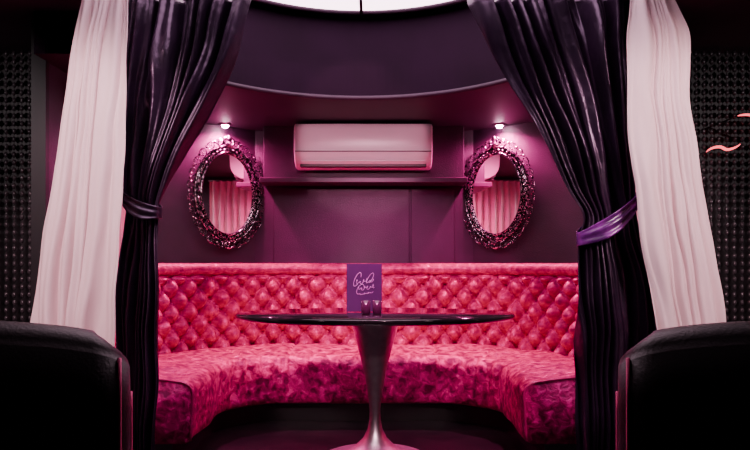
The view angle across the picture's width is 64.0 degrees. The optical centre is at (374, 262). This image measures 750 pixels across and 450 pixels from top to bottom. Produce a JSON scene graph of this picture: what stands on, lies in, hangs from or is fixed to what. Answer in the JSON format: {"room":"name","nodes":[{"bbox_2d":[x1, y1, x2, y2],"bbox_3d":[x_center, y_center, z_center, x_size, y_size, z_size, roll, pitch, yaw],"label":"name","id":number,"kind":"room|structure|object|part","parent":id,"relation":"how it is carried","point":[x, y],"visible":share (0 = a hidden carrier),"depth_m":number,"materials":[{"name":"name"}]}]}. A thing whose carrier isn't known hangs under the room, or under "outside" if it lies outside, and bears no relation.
{"room":"bar","nodes":[
{"label":"bar","id":0,"kind":"room"},
{"bbox_2d":[0,53,30,321],"bbox_3d":[-2.430,-0.085,3.375,1.540,2.170,0.050,0,0,0],"label":"wall","id":1,"kind":"structure","parent":0,"point":[25,65],"depth_m":3.35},
{"bbox_2d":[31,21,118,314],"bbox_3d":[-1.613,-0.080,3.375,0.065,2.160,1.010,0,0,0],"label":"wall","id":2,"kind":"structure","parent":0,"point":[34,58],"depth_m":2.87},
{"bbox_2d":[38,21,48,270],"bbox_3d":[-1.593,-0.080,2.885,0.036,2.160,0.029,0,0,0],"label":"trim","id":3,"kind":"structure","parent":2,"relation":"attached to","point":[43,65],"depth_m":2.87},
{"bbox_2d":[118,206,125,259],"bbox_3d":[-1.545,-0.477,3.410,0.056,0.915,0.640,0,0,0],"label":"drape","id":4,"kind":"object","parent":2,"relation":"attached to","point":[123,211],"visible":0.02,"depth_m":3.62,"materials":[{"name":"pink fabric"}]},
{"bbox_2d":[157,124,254,262],"bbox_3d":[-1.239,-0.080,4.152,0.872,2.160,0.030,0,0,-37],"label":"wall","id":5,"kind":"structure","parent":0,"point":[180,240],"depth_m":4.12,"materials":[{"name":"paint"}]},
{"bbox_2d":[187,135,263,249],"bbox_3d":[-1.041,-0.495,4.230,0.610,0.802,0.075,0,0,-42],"label":"oval mirror","id":6,"kind":"object","parent":5,"relation":"attached to","point":[226,187],"visible":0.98,"depth_m":4.21,"materials":[{"name":"silver glass"}]},
{"bbox_3d":[-1.038,-0.486,4.226,0.502,0.674,0.020,0,0,-42],"label":"plate","id":7,"kind":"part","parent":6,"relation":"part of","materials":[{"name":"silver mirror"}]},
{"bbox_2d":[202,154,252,233],"bbox_3d":[-1.035,-0.486,4.223,0.410,0.576,0.001,0,0,-42],"label":"mirror glass","id":8,"kind":"object","parent":6,"relation":"attached to","point":[227,191],"depth_m":4.22,"materials":[{"name":"pink mirror"}]},
{"bbox_2d":[34,11,533,130],"bbox_3d":[-0.080,-1.069,3.590,3.000,0.198,1.620,0,0,0],"label":"ceiling soffit","id":9,"kind":"structure","parent":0,"point":[479,109],"depth_m":3.74,"materials":[{"name":"purple paint"}]},
{"bbox_2d":[219,123,230,127],"bbox_3d":[-1.045,-0.956,4.185,0.084,0.027,0.084,0,0,0],"label":"ceiling spotlight","id":10,"kind":"object","parent":9,"relation":"attached to","point":[225,125],"depth_m":4.16,"materials":[{"name":"white metal"}]},
{"bbox_2d":[493,123,505,127],"bbox_3d":[0.870,-0.956,4.195,0.084,0.027,0.084,0,0,0],"label":"ceiling spotlight","id":11,"kind":"object","parent":9,"relation":"attached to","point":[499,125],"depth_m":4.18,"materials":[{"name":"white metal"}]},
{"bbox_2d":[192,421,527,449],"bbox_3d":[0.000,1.025,1.550,6.400,0.050,6.100,0,0,0],"label":"floor","id":12,"kind":"structure","parent":0,"point":[271,435],"depth_m":3.48,"materials":[{"name":"black"}]},
{"bbox_2d":[0,321,132,449],"bbox_3d":[-1.027,0.552,1.405,0.852,0.895,0.730,0,0,-22],"label":"tub chair","id":13,"kind":"object","parent":12,"relation":"on","point":[62,387],"visible":1,"depth_m":1.18,"materials":[{"name":"black leather"}]},
{"bbox_2d":[115,263,577,449],"bbox_3d":[-0.080,0.500,3.635,2.942,1.000,1.481,0,0,0],"label":"sofa","id":14,"kind":"object","parent":12,"relation":"on","point":[218,370],"visible":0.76,"depth_m":3.80,"materials":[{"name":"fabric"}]},
{"bbox_3d":[-0.080,0.300,3.638,2.942,0.600,1.476,0,0,0],"label":"tufted backrest","id":15,"kind":"part","parent":14,"relation":"part of","materials":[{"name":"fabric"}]},
{"bbox_2d":[155,343,575,443],"bbox_3d":[-0.080,0.709,3.580,2.720,0.332,1.360,0,0,0],"label":"seat cushion","id":16,"kind":"object","parent":14,"relation":"on","point":[532,384],"depth_m":3.65,"materials":[{"name":"fabric"}]},
{"bbox_2d":[235,308,514,449],"bbox_3d":[0.000,0.625,3.000,1.390,0.750,0.740,0,0,0],"label":"pedestal table","id":17,"kind":"object","parent":12,"relation":"on","point":[374,334],"visible":0.95,"depth_m":2.92,"materials":[{"name":"metal"}]},
{"bbox_2d":[347,264,381,311],"bbox_3d":[-0.055,0.127,3.105,0.180,0.245,0.082,0,0,0],"label":"menu card","id":18,"kind":"object","parent":17,"relation":"on","point":[364,281],"visible":1,"depth_m":3.07,"materials":[{"name":"purple paper"}]},
{"bbox_2d":[361,300,370,313],"bbox_3d":[-0.045,0.216,2.930,0.048,0.065,0.048,0,0,0],"label":"votive holder","id":19,"kind":"object","parent":17,"relation":"on","point":[365,304],"visible":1,"depth_m":2.91,"materials":[{"name":"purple glass"}]},
{"bbox_2d":[372,300,381,313],"bbox_3d":[0.010,0.216,2.930,0.048,0.065,0.048,0,0,0],"label":"votive holder","id":20,"kind":"object","parent":17,"relation":"on","point":[376,304],"visible":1,"depth_m":2.91,"materials":[{"name":"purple glass"}]},
{"bbox_2d":[616,321,749,449],"bbox_3d":[1.022,0.552,1.405,0.852,0.895,0.730,0,0,22],"label":"tub chair","id":21,"kind":"object","parent":12,"relation":"on","point":[687,387],"visible":1,"depth_m":1.18,"materials":[{"name":"black leather"}]},
{"bbox_2d":[255,130,472,262],"bbox_3d":[-0.080,-0.080,4.415,1.600,2.160,0.030,0,0,0],"label":"wall","id":22,"kind":"structure","parent":0,"point":[264,236],"depth_m":4.40,"materials":[{"name":"paint"}]},
{"bbox_2d":[274,188,408,262],"bbox_3d":[-0.245,-0.223,4.388,0.990,0.645,0.025,0,0,0],"label":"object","id":23,"kind":"structure","parent":22,"relation":"attached to","point":[312,225],"depth_m":4.37,"materials":[{"name":"paint"}]},
{"bbox_2d":[294,124,432,170],"bbox_3d":[-0.080,-0.804,4.147,0.940,0.298,0.206,0,0,0],"label":"air conditioner","id":24,"kind":"object","parent":22,"relation":"attached to","point":[317,147],"visible":1,"depth_m":4.06,"materials":[{"name":"white plastic"}]},
{"bbox_2d":[300,164,425,167],"bbox_3d":[-0.080,-0.667,4.128,0.860,0.016,0.075,0,0,0],"label":"outlet","id":25,"kind":"object","parent":24,"relation":"attached to","point":[301,165],"depth_m":4.09,"materials":[{"name":"plastic"}]},
{"bbox_2d":[259,177,467,185],"bbox_3d":[-0.080,-0.583,4.300,1.460,0.035,0.200,0,0,0],"label":"shelf","id":26,"kind":"object","parent":22,"relation":"attached to","point":[266,181],"depth_m":4.20,"materials":[{"name":"purple wood"}]},
{"bbox_2d":[264,126,463,176],"bbox_3d":[-0.080,-0.785,4.325,1.420,0.370,0.150,0,0,0],"label":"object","id":27,"kind":"structure","parent":22,"relation":"attached to","point":[448,141],"depth_m":4.25,"materials":[{"name":"paint"}]},
{"bbox_2d":[411,188,453,262],"bbox_3d":[0.422,-0.223,4.388,0.315,0.645,0.025,0,0,0],"label":"trim","id":28,"kind":"structure","parent":22,"relation":"attached to","point":[432,209],"depth_m":4.37,"materials":[{"name":"paint"}]},
{"bbox_2d":[0,0,749,52],"bbox_3d":[0.000,-1.205,1.525,6.400,0.070,6.050,0,0,0],"label":"ceiling","id":29,"kind":"structure","parent":0,"point":[713,25],"depth_m":2.90,"materials":[{"name":"black paint"}]},
{"bbox_2d":[0,47,30,322],"bbox_3d":[-2.138,-0.087,3.240,0.913,2.155,0.016,0,0,0],"label":"wall panel","id":30,"kind":"object","parent":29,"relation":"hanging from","point":[21,61],"visible":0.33,"depth_m":3.23,"materials":[{"name":"grey fabric"}]},
{"bbox_2d":[183,0,494,66],"bbox_3d":[-0.080,-1.325,2.500,2.280,0.350,2.280,0,0,0],"label":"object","id":31,"kind":"structure","parent":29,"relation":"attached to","point":[270,31],"depth_m":3.56,"materials":[{"name":"purple paint"}]},
{"bbox_2d":[252,0,466,14],"bbox_3d":[-0.080,-1.480,2.500,2.118,0.030,2.118,0,0,0],"label":"ceiling light","id":32,"kind":"object","parent":31,"relation":"attached to","point":[350,7],"visible":1,"depth_m":3.45,"materials":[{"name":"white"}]},
{"bbox_2d":[270,0,450,10],"bbox_3d":[-0.080,-1.490,2.500,2.060,0.010,2.060,0,0,0],"label":"diffuser","id":33,"kind":"object","parent":32,"relation":"attached to","point":[303,5],"depth_m":3.45,"materials":[{"name":"white plastic"}]},
{"bbox_2d":[228,50,504,95],"bbox_3d":[-0.080,-1.071,3.202,2.172,0.200,0.846,0,0,0],"label":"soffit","id":34,"kind":"structure","parent":29,"relation":"attached to","point":[479,68],"depth_m":3.49,"materials":[{"name":"purple paint"}]},
{"bbox_2d":[226,78,507,99],"bbox_3d":[-0.080,-0.982,3.180,2.091,0.028,0.807,0,0,0],"label":"trim soffit lip","id":35,"kind":"object","parent":29,"relation":"attached to","point":[504,80],"visible":0.58,"depth_m":3.47,"materials":[{"name":"purple paint"}]},
{"bbox_2d":[689,47,749,321],"bbox_3d":[2.046,-0.087,3.240,1.081,2.155,0.016,0,0,0],"label":"curtain","id":36,"kind":"object","parent":29,"relation":"hanging from","point":[742,53],"visible":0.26,"depth_m":3.23,"materials":[{"name":"grey fabric"}]},
{"bbox_2d":[473,122,582,262],"bbox_3d":[1.079,-0.080,4.152,0.872,2.160,0.030,0,0,37],"label":"wall","id":37,"kind":"structure","parent":0,"point":[549,236],"depth_m":4.10,"materials":[{"name":"paint"}]},
{"bbox_2d":[464,136,534,249],"bbox_3d":[0.860,-0.495,4.246,0.610,0.802,0.075,0,0,42],"label":"oval mirror","id":38,"kind":"object","parent":37,"relation":"attached to","point":[496,196],"visible":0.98,"depth_m":4.22,"materials":[{"name":"silver glass"}]},
{"bbox_2d":[471,154,519,233],"bbox_3d":[0.853,-0.486,4.239,0.410,0.576,0.001,0,0,42],"label":"mirror glass","id":39,"kind":"object","parent":38,"relation":"attached to","point":[495,196],"depth_m":4.24,"materials":[{"name":"pink mirror"}]},
{"bbox_2d":[689,53,749,321],"bbox_3d":[2.350,-0.085,3.375,1.700,2.170,0.050,0,0,0],"label":"wall","id":40,"kind":"structure","parent":0,"point":[699,65],"depth_m":3.35,"materials":[{"name":"black"}]},
{"bbox_2d":[699,144,739,154],"bbox_3d":[1.831,-0.604,3.246,0.180,0.046,0.208,0,0,0],"label":"wall light","id":41,"kind":"object","parent":40,"relation":"attached to","point":[718,146],"visible":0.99,"depth_m":3.16,"materials":[{"name":"pink"}]},
{"bbox_2d":[716,114,749,124],"bbox_3d":[2.004,-0.760,3.246,0.194,0.056,0.208,0,0,0],"label":"wall light","id":42,"kind":"object","parent":40,"relation":"attached to","point":[740,114],"visible":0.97,"depth_m":3.17,"materials":[{"name":"pink"}]},
{"bbox_3d":[0.000,-1.155,2.380,3.800,0.018,0.018,0,0,0],"label":"curtain rod","id":43,"kind":"object","parent":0,"visible":0},
{"bbox_2d":[30,0,127,346],"bbox_3d":[-1.208,-0.077,2.381,0.477,2.136,0.068,0,0,0],"label":"curtain","id":44,"kind":"object","parent":43,"relation":"hanging from","point":[76,286],"visible":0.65,"depth_m":2.37,"materials":[{"name":"fabric"}]},
{"bbox_2d":[627,0,725,329],"bbox_3d":[1.243,-0.077,2.380,0.475,2.136,0.064,0,0,0],"label":"curtain","id":45,"kind":"object","parent":43,"relation":"hanging from","point":[677,245],"visible":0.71,"depth_m":2.37,"materials":[{"name":"fabric"}]},
{"bbox_3d":[0.000,-1.155,2.570,3.800,0.018,0.018,0,0,0],"label":"curtain rod","id":46,"kind":"object","parent":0,"visible":0},
{"bbox_2d":[115,0,250,449],"bbox_3d":[-0.825,-0.078,2.575,0.594,2.136,0.160,0,0,-2],"label":"curtain","id":47,"kind":"object","parent":46,"relation":"hanging from","point":[181,56],"visible":0.91,"depth_m":2.55,"materials":[{"name":"black fabric"}]},
{"bbox_2d":[467,0,656,449],"bbox_3d":[0.812,-0.078,2.578,0.829,2.136,0.160,0,0,2],"label":"curtain","id":48,"kind":"object","parent":46,"relation":"hanging from","point":[565,61],"visible":0.83,"depth_m":2.55,"materials":[{"name":"black fabric"}]}
]}

